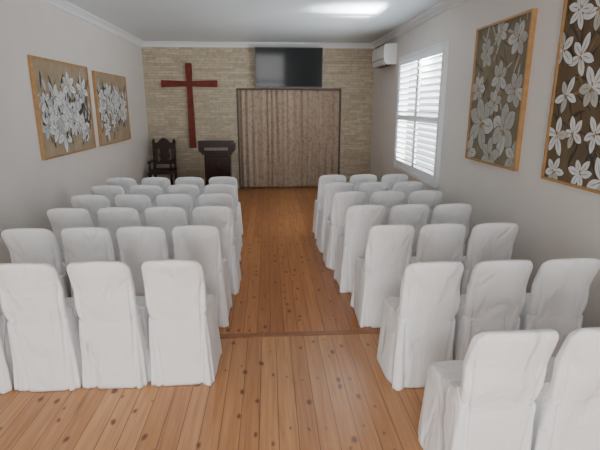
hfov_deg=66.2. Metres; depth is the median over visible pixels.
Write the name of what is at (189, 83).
cross
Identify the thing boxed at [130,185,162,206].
covered chair
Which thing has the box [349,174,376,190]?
covered chair
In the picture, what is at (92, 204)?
covered chair
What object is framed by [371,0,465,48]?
trim
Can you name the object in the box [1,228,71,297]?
covered chair
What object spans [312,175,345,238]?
covered chair
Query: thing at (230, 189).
covered chair
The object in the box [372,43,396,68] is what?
air conditioner
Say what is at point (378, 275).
covered chair
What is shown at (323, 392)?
floor
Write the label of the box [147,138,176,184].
wooden armchair
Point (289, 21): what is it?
ceiling
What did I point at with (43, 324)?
covered chair
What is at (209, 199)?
covered chair
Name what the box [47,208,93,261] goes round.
covered chair
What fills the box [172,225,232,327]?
covered chair
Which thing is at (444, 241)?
covered chair
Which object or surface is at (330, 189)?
covered chair
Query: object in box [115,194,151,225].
covered chair
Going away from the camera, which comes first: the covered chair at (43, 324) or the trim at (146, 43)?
the covered chair at (43, 324)
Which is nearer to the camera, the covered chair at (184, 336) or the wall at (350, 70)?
the covered chair at (184, 336)
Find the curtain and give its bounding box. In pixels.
[238,90,338,186]
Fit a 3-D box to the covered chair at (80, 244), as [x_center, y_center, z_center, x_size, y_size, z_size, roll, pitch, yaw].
[-1.566,0.369,3.608,0.422,0.860,0.562,-1,15,-5]
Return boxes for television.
[254,47,322,87]
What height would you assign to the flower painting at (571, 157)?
1.290 m
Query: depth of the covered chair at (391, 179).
5.79 m
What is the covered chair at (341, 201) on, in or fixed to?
on the floor
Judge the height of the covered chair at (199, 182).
0.860 m
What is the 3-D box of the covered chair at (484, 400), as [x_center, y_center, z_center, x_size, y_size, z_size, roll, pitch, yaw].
[0.835,0.757,2.119,0.430,0.860,0.568,-1,15,-5]
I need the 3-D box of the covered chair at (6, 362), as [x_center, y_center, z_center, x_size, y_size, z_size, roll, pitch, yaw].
[-1.976,0.567,2.849,0.424,0.860,0.559,-1,15,-3]
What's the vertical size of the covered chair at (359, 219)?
0.860 m
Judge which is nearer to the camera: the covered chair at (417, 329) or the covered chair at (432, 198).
the covered chair at (417, 329)
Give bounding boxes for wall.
[0,0,150,263]
[141,47,374,188]
[370,0,599,327]
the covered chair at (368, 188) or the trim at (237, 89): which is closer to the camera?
the covered chair at (368, 188)
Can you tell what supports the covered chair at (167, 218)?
on the floor
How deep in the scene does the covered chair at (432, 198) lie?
4.71 m
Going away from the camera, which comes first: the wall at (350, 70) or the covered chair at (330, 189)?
the covered chair at (330, 189)
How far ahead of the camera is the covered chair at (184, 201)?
4.52 m
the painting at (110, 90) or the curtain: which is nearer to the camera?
the painting at (110, 90)
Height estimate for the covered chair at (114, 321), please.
0.860 m
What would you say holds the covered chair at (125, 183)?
on the floor
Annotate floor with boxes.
[0,186,424,449]
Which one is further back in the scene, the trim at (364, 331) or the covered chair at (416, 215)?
the covered chair at (416, 215)
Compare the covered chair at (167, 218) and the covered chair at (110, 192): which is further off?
the covered chair at (110, 192)
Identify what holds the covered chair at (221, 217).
on the floor
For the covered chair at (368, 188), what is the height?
0.860 m
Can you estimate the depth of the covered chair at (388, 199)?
4.69 m
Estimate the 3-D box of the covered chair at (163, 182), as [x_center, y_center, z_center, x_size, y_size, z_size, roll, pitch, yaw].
[-1.768,-0.221,5.874,0.422,0.860,0.562,-1,15,-4]
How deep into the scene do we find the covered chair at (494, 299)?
2.70 m
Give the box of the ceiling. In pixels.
[66,0,442,42]
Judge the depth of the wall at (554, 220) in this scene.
4.18 m
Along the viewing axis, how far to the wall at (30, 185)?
5.05 m
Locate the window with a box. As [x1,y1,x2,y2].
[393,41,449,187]
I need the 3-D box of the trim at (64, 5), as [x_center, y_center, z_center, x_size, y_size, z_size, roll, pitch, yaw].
[-2.606,-1.943,2.958,0.090,0.090,12.240,-1,15,-4]
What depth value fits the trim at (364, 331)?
3.53 m
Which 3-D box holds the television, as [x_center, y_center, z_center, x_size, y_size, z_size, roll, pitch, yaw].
[-0.223,-3.100,9.079,1.330,0.751,0.157,-1,15,-4]
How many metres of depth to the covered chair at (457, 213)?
4.09 m
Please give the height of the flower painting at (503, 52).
1.290 m
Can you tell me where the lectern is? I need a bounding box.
[198,141,235,184]
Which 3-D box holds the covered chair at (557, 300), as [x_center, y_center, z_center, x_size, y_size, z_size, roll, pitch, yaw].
[1.558,0.539,2.954,0.422,0.860,0.567,-1,15,-3]
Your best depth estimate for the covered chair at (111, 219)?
3.95 m
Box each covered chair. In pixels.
[0,263,82,391]
[0,302,13,393]
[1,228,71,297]
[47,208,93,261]
[61,227,120,296]
[67,261,150,388]
[71,195,109,226]
[91,185,124,206]
[98,207,140,260]
[106,177,136,193]
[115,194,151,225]
[116,226,171,295]
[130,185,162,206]
[141,177,170,193]
[141,259,221,386]
[145,206,186,258]
[156,194,192,224]
[167,184,198,208]
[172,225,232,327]
[175,177,203,194]
[192,206,240,294]
[198,193,240,260]
[204,184,241,253]
[209,176,242,236]
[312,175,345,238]
[316,182,353,252]
[323,191,365,269]
[334,205,384,292]
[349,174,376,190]
[350,224,414,327]
[358,182,388,204]
[369,191,404,224]
[377,261,463,390]
[381,174,407,190]
[388,204,429,256]
[392,181,422,203]
[408,190,441,224]
[410,223,465,263]
[418,329,558,449]
[431,203,471,255]
[453,260,532,359]
[460,222,517,294]
[519,258,599,356]
[531,327,599,449]
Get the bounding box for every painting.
[27,55,95,159]
[91,71,130,145]
[465,8,537,170]
[541,0,599,193]
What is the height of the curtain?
1.970 m
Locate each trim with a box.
[41,0,143,46]
[142,41,373,48]
[220,329,379,338]
[236,88,340,188]
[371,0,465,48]
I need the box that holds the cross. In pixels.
[161,63,217,147]
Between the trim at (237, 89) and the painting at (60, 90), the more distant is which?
the trim at (237, 89)
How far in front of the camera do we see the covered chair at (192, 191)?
5.04 m
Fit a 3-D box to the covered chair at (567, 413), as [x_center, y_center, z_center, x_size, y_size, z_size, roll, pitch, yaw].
[1.248,0.749,2.149,0.424,0.860,0.558,-1,15,-3]
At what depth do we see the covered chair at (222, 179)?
5.61 m
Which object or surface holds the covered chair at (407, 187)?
on the floor
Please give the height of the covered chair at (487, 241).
0.860 m
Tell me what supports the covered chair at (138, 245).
on the floor
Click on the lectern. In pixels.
(217, 154)

